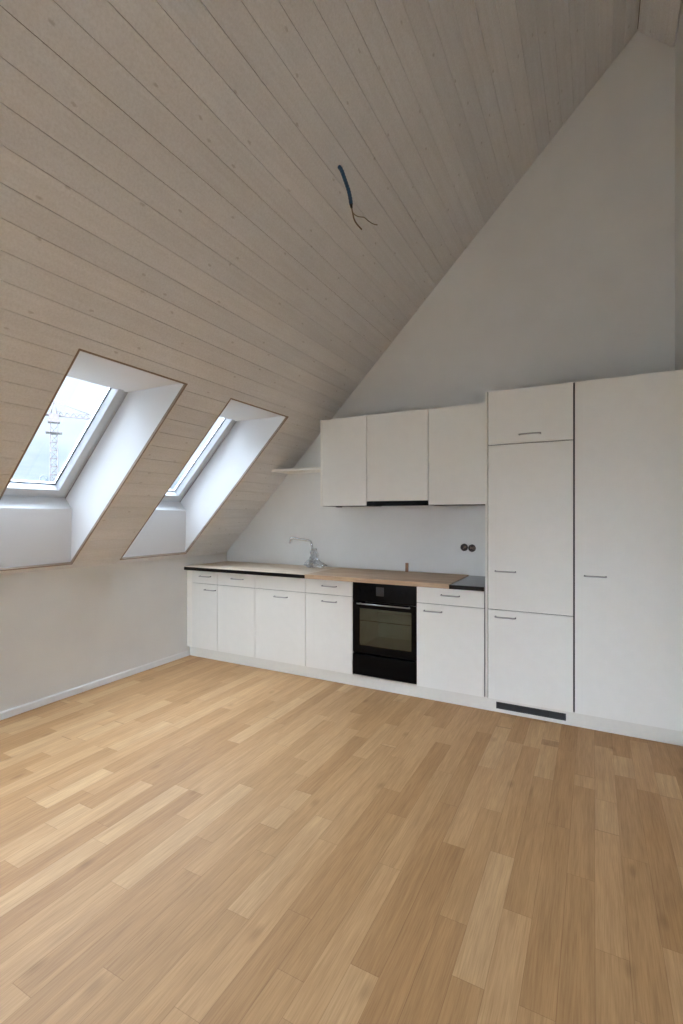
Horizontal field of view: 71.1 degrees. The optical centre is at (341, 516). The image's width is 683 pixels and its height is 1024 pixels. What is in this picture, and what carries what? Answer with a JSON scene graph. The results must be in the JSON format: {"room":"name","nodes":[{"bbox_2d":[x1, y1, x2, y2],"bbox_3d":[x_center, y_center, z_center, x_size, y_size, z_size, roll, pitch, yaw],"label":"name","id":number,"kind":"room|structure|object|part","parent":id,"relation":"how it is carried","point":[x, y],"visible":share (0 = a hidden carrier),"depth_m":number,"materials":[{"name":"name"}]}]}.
{"room":"attic kitchen","nodes":[
{"label":"attic kitchen","id":0,"kind":"room"},
{"bbox_2d":[0,553,226,711],"bbox_3d":[-3.138,0.935,2.382,0.300,1.029,7.211,0,0,28],"label":"wall","id":1,"kind":"structure","parent":0,"point":[61,630],"depth_m":3.99,"materials":[{"name":"grey paint"}]},
{"bbox_2d":[0,650,189,719],"bbox_3d":[-3.135,1.423,2.049,0.014,0.054,6.626,0,0,28],"label":"baseboard","id":2,"kind":"structure","parent":1,"relation":"attached to","point":[20,709],"depth_m":3.96,"materials":[{"name":"white wood"}]},
{"bbox_2d":[0,0,640,501],"bbox_3d":[-1.132,-1.841,1.323,5.650,5.209,7.611,0,0,28],"label":"roof","id":3,"kind":"structure","parent":0,"point":[53,0],"depth_m":2.40,"materials":[{"name":"brown wood"}]},
{"bbox_2d":[0,655,682,1023],"bbox_3d":[-1.120,1.550,1.316,4.664,0.200,7.611,0,0,28],"label":"floor","id":4,"kind":"structure","parent":0,"point":[190,839],"depth_m":1.99,"materials":[{"name":"brown wood"}]},
{"bbox_2d":[187,570,217,650],"bbox_3d":[-1.288,0.954,5.114,0.414,0.792,0.645,0,0,28],"label":"base cabinet","id":5,"kind":"object","parent":4,"relation":"on","point":[204,583],"depth_m":4.86,"materials":[{"name":"grey"}]},
{"bbox_3d":[-1.569,0.954,4.952,0.068,0.792,0.019,0,0,28],"label":"filler panel","id":6,"kind":"part","parent":5,"relation":"part of","materials":[{"name":"white wood"}]},
{"bbox_3d":[-1.386,0.623,4.853,0.339,0.125,0.018,0,0,28],"label":"drawer","id":7,"kind":"part","parent":5,"relation":"part of","materials":[{"name":"beige laminate"}]},
{"bbox_2d":[184,567,484,590],"bbox_3d":[-0.136,0.538,4.505,3.022,0.032,0.650,0,0,28],"label":"countertop","id":8,"kind":"structure","parent":5,"relation":"on","point":[473,583],"depth_m":4.13,"materials":[{"name":"black stone"}]},
{"bbox_2d":[184,561,338,574],"bbox_3d":[-0.821,0.520,4.868,1.466,0.005,0.645,0,0,28],"label":"board","id":9,"kind":"object","parent":8,"relation":"on","point":[227,565],"visible":0.98,"depth_m":4.80,"materials":[{"name":"beige wood"}]},
{"bbox_2d":[289,537,318,567],"bbox_3d":[-0.334,0.365,4.826,0.396,0.304,0.191,0,0,28],"label":"faucet","id":10,"kind":"object","parent":9,"relation":"on","point":[311,561],"visible":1,"depth_m":4.79,"materials":[{"name":"silver metal"}]},
{"bbox_3d":[-0.409,0.321,4.830,0.264,0.216,0.026,0,0,15],"label":"spout","id":11,"kind":"part","parent":10,"relation":"part of","materials":[{"name":"silver metal"}]},
{"bbox_2d":[305,567,389,581],"bbox_3d":[0.069,0.535,4.392,0.549,0.035,0.654,0,0,28],"label":"board","id":12,"kind":"object","parent":8,"relation":"on","point":[336,574],"visible":0.95,"depth_m":4.23,"materials":[{"name":"brown wood"}]},
{"bbox_2d":[361,570,468,588],"bbox_3d":[0.641,0.535,4.090,0.740,0.035,0.654,0,0,28],"label":"board","id":13,"kind":"object","parent":8,"relation":"on","point":[419,579],"visible":0.95,"depth_m":3.96,"materials":[{"name":"brown wood"}]},
{"bbox_2d":[405,563,408,571],"bbox_3d":[0.606,0.476,4.424,0.027,0.082,0.022,1,0,16],"label":"wood offcut","id":14,"kind":"object","parent":13,"relation":"on","point":[406,564],"visible":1,"depth_m":4.41,"materials":[{"name":"brown wood"}]},
{"bbox_2d":[218,572,255,656],"bbox_3d":[-0.898,0.954,4.908,0.468,0.792,0.645,0,0,28],"label":"base cabinet","id":15,"kind":"object","parent":4,"relation":"on","point":[236,592],"visible":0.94,"depth_m":4.65,"materials":[{"name":"grey"}]},
{"bbox_3d":[-1.027,0.623,4.663,0.464,0.125,0.018,0,0,28],"label":"drawer","id":16,"kind":"part","parent":15,"relation":"part of","materials":[{"name":"beige laminate"}]},
{"bbox_2d":[255,575,305,665],"bbox_3d":[-0.440,0.954,4.666,0.566,0.792,0.645,0,0,28],"label":"base cabinet","id":17,"kind":"object","parent":4,"relation":"on","point":[280,602],"visible":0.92,"depth_m":4.40,"materials":[{"name":"grey"}]},
{"bbox_3d":[-0.569,0.623,4.421,0.562,0.125,0.018,0,0,28],"label":"blank panel","id":18,"kind":"part","parent":17,"relation":"part of","materials":[{"name":"beige laminate"}]},
{"bbox_2d":[306,579,353,673],"bbox_3d":[0.019,0.954,4.424,0.470,0.792,0.645,0,0,28],"label":"base cabinet","id":19,"kind":"object","parent":4,"relation":"on","point":[329,603],"visible":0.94,"depth_m":4.16,"materials":[{"name":"grey"}]},
{"bbox_3d":[-0.110,0.623,4.179,0.466,0.125,0.018,0,0,28],"label":"drawer","id":20,"kind":"part","parent":19,"relation":"part of","materials":[{"name":"beige laminate"}]},
{"bbox_2d":[353,582,416,683],"bbox_3d":[0.468,0.948,4.161,0.562,0.780,0.614,0,0,28],"label":"oven","id":21,"kind":"object","parent":4,"relation":"on","point":[384,615],"visible":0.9,"depth_m":3.99,"materials":[{"name":"black"}]},
{"bbox_3d":[0.343,0.731,3.904,0.468,0.011,0.042,0,0,28],"label":"handle","id":22,"kind":"part","parent":21,"relation":"part of","materials":[{"name":"silver metal"}]},
{"bbox_3d":[0.347,1.251,3.933,0.562,0.172,0.026,0,0,28],"label":"warming drawer","id":23,"kind":"part","parent":21,"relation":"part of","materials":[{"name":"black glass"}]},
{"bbox_3d":[0.348,0.935,3.936,0.562,0.425,0.020,0,0,28],"label":"door","id":24,"kind":"part","parent":21,"relation":"part of","materials":[{"name":"black glass"}]},
{"bbox_3d":[0.348,0.638,3.936,0.562,0.160,0.020,0,0,28],"label":"control panel","id":25,"kind":"part","parent":21,"relation":"part of","materials":[{"name":"black glass"}]},
{"bbox_2d":[190,647,682,745],"bbox_3d":[0.300,1.400,3.991,4.246,0.098,0.016,0,0,28],"label":"plinth","id":26,"kind":"object","parent":4,"relation":"on","point":[669,736],"visible":0.85,"depth_m":3.72,"materials":[{"name":"white wood"}]},
{"bbox_2d":[496,701,565,720],"bbox_3d":[1.356,1.398,3.435,0.468,0.050,0.020,0,0,28],"label":"floor vent","id":27,"kind":"object","parent":26,"relation":"in","point":[499,705],"visible":1,"depth_m":3.42,"materials":[{"name":"grey metal"}]},
{"bbox_2d":[417,587,484,696],"bbox_3d":[0.962,0.954,3.926,0.526,0.792,0.645,0,0,28],"label":"base cabinet","id":28,"kind":"object","parent":4,"relation":"on","point":[450,622],"visible":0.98,"depth_m":3.67,"materials":[{"name":"grey"}]},
{"bbox_3d":[0.833,0.623,3.681,0.522,0.125,0.018,0,0,28],"label":"drawer","id":29,"kind":"part","parent":28,"relation":"part of","materials":[{"name":"beige laminate"}]},
{"bbox_2d":[485,382,573,712],"bbox_3d":[1.463,0.215,3.662,0.591,2.270,0.646,0,0,28],"label":"tall cabinet","id":30,"kind":"object","parent":4,"relation":"on","point":[529,432],"visible":0.99,"depth_m":3.40,"materials":[{"name":"white laminate"}]},
{"bbox_3d":[1.216,0.215,3.811,0.015,2.270,0.613,0,0,28],"label":"panel","id":31,"kind":"part","parent":30,"relation":"part of","materials":[{"name":"white laminate"}]},
{"bbox_3d":[1.186,0.737,3.463,0.151,0.011,0.037,0,0,28],"label":"handle","id":32,"kind":"part","parent":30,"relation":"part of","materials":[{"name":"silver metal"}]},
{"bbox_3d":[1.186,0.404,3.463,0.151,0.011,0.037,0,0,28],"label":"handle","id":33,"kind":"part","parent":30,"relation":"part of","materials":[{"name":"silver metal"}]},
{"bbox_3d":[1.333,-0.584,3.386,0.151,0.011,0.037,0,0,28],"label":"handle","id":34,"kind":"part","parent":30,"relation":"part of","materials":[{"name":"silver metal"}]},
{"bbox_3d":[1.341,1.019,3.413,0.566,0.656,0.018,0,0,28],"label":"door","id":35,"kind":"part","parent":30,"relation":"part of","materials":[{"name":"beige laminate"}]},
{"bbox_3d":[1.341,0.082,3.413,0.566,1.206,0.018,0,0,28],"label":"door","id":36,"kind":"part","parent":30,"relation":"part of","materials":[{"name":"beige laminate"}]},
{"bbox_3d":[1.341,-0.721,3.413,0.566,0.390,0.018,0,0,28],"label":"door","id":37,"kind":"part","parent":30,"relation":"part of","materials":[{"name":"beige laminate"}]},
{"bbox_2d":[574,369,682,731],"bbox_3d":[2.009,0.215,3.372,0.643,2.268,0.645,0,0,28],"label":"tall cabinet","id":38,"kind":"object","parent":4,"relation":"on","point":[628,430],"visible":1,"depth_m":3.12,"materials":[{"name":"grey"}]},
{"bbox_3d":[1.696,0.405,3.194,0.139,0.011,0.037,0,0,28],"label":"handle","id":39,"kind":"part","parent":38,"relation":"part of","materials":[{"name":"silver metal"}]},
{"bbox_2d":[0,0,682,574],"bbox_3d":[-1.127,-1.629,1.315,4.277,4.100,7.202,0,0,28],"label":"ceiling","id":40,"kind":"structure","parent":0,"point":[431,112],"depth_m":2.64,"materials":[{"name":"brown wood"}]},
{"bbox_2d":[0,349,187,570],"bbox_3d":[-1.844,-0.341,3.228,1.403,1.459,0.800,0,0,28],"label":"window","id":41,"kind":"structure","parent":40,"relation":"attached to","point":[40,527],"depth_m":3.56,"materials":[{"name":"white paint"}]},
{"bbox_3d":[-2.049,-0.594,3.336,0.836,0.848,0.676,0,0,28],"label":"sash","id":42,"kind":"part","parent":41,"relation":"part of","materials":[{"name":"grey paint"}]},
{"bbox_3d":[-2.061,-0.608,3.342,0.912,0.925,0.776,0,0,28],"label":"frame","id":43,"kind":"part","parent":41,"relation":"part of","materials":[{"name":"grey paint"}]},
{"bbox_2d":[120,398,287,559],"bbox_3d":[-1.278,-0.341,4.299,1.403,1.459,0.804,0,0,28],"label":"window","id":44,"kind":"structure","parent":40,"relation":"attached to","point":[173,527],"depth_m":4.65,"materials":[{"name":"white paint"}]},
{"bbox_3d":[-1.483,-0.594,4.408,0.836,0.848,0.680,0,0,28],"label":"sash","id":45,"kind":"part","parent":44,"relation":"part of","materials":[{"name":"grey paint"}]},
{"bbox_3d":[-1.495,-0.608,4.414,0.912,0.925,0.780,0,0,28],"label":"frame","id":46,"kind":"part","parent":44,"relation":"part of","materials":[{"name":"grey paint"}]},
{"bbox_2d":[338,165,377,229],"bbox_3d":[0.081,-1.847,2.738,0.273,0.438,0.024,0,0,28],"label":"cable","id":47,"kind":"object","parent":40,"relation":"hanging from","point":[340,168],"visible":0.98,"depth_m":2.75,"materials":[{"name":"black plastic"}]},
{"bbox_2d":[226,29,674,575],"bbox_3d":[0.567,-1.099,4.616,4.764,5.197,0.200,0,0,28],"label":"wall","id":48,"kind":"structure","parent":0,"point":[571,278],"depth_m":3.95,"materials":[{"name":"grey paint"}]},
{"bbox_2d":[271,467,319,473],"bbox_3d":[-0.374,-0.459,4.820,0.590,0.022,0.314,0,0,28],"label":"shelf","id":49,"kind":"object","parent":48,"relation":"attached to","point":[308,469],"visible":0.79,"depth_m":4.77,"materials":[{"name":"white"}]},
{"bbox_2d":[320,416,376,507],"bbox_3d":[0.093,-0.494,4.557,0.480,0.828,0.342,0,0,28],"label":"upper cabinet","id":50,"kind":"object","parent":48,"relation":"attached to","point":[343,441],"visible":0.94,"depth_m":4.41,"materials":[{"name":"grey laminate"}]},
{"bbox_3d":[-0.112,-0.500,4.666,0.015,0.816,0.342,0,0,28],"label":"panel","id":51,"kind":"part","parent":50,"relation":"part of","materials":[{"name":"white laminate"}]},
{"bbox_2d":[367,501,427,505],"bbox_3d":[0.556,-0.110,4.309,0.568,0.040,0.343,0,0,28],"label":"extractor hood","id":52,"kind":"object","parent":48,"relation":"attached to","point":[378,503],"visible":0.89,"depth_m":4.15,"materials":[{"name":"black metal"}]},
{"bbox_2d":[367,409,427,501],"bbox_3d":[0.558,-0.519,4.312,0.570,0.776,0.340,0,0,28],"label":"upper cabinet","id":53,"kind":"object","parent":48,"relation":"attached to","point":[397,442],"visible":0.84,"depth_m":4.16,"materials":[{"name":"grey"}]},
{"bbox_2d":[428,403,484,505],"bbox_3d":[1.040,-0.500,4.057,0.519,0.814,0.340,0,0,28],"label":"upper cabinet","id":54,"kind":"object","parent":48,"relation":"attached to","point":[456,434],"visible":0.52,"depth_m":3.92,"materials":[{"name":"grey"}]},
{"bbox_2d":[460,544,467,550],"bbox_3d":[1.096,0.277,4.248,0.066,0.066,0.046,0,0,28],"label":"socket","id":55,"kind":"object","parent":48,"relation":"attached to","point":[464,547],"visible":0.97,"depth_m":4.26,"materials":[{"name":"plastic"}]},
{"bbox_2d":[468,544,475,551],"bbox_3d":[1.157,0.282,4.216,0.066,0.066,0.046,0,0,28],"label":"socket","id":56,"kind":"object","parent":48,"relation":"attached to","point":[471,548],"visible":0.98,"depth_m":4.21,"materials":[{"name":"plastic"}]},
{"bbox_2d":[675,3,682,369],"bbox_3d":[0.854,-1.409,0.273,0.200,5.717,7.211,0,0,28],"label":"wall","id":57,"kind":"structure","parent":0,"point":[679,40],"depth_m":3.33,"materials":[{"name":"grey paint"}]},
{"label":"outside","id":58,"kind":"structure","parent":0,"visible":0},
{"bbox_3d":[-22.462,13.650,72.524,700.000,0.400,700.000,0,0,28],"label":"ground","id":59,"kind":"structure","parent":58,"visible":0},
{"bbox_2d":[45,401,91,481],"bbox_3d":[-58.711,-5.335,100.979,12.171,37.683,19.048,0,0,28],"label":"tower crane","id":60,"kind":"object","parent":59,"relation":"on","point":[53,418],"visible":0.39,"depth_m":99.78,"materials":[{"name":"paint"}]}
]}

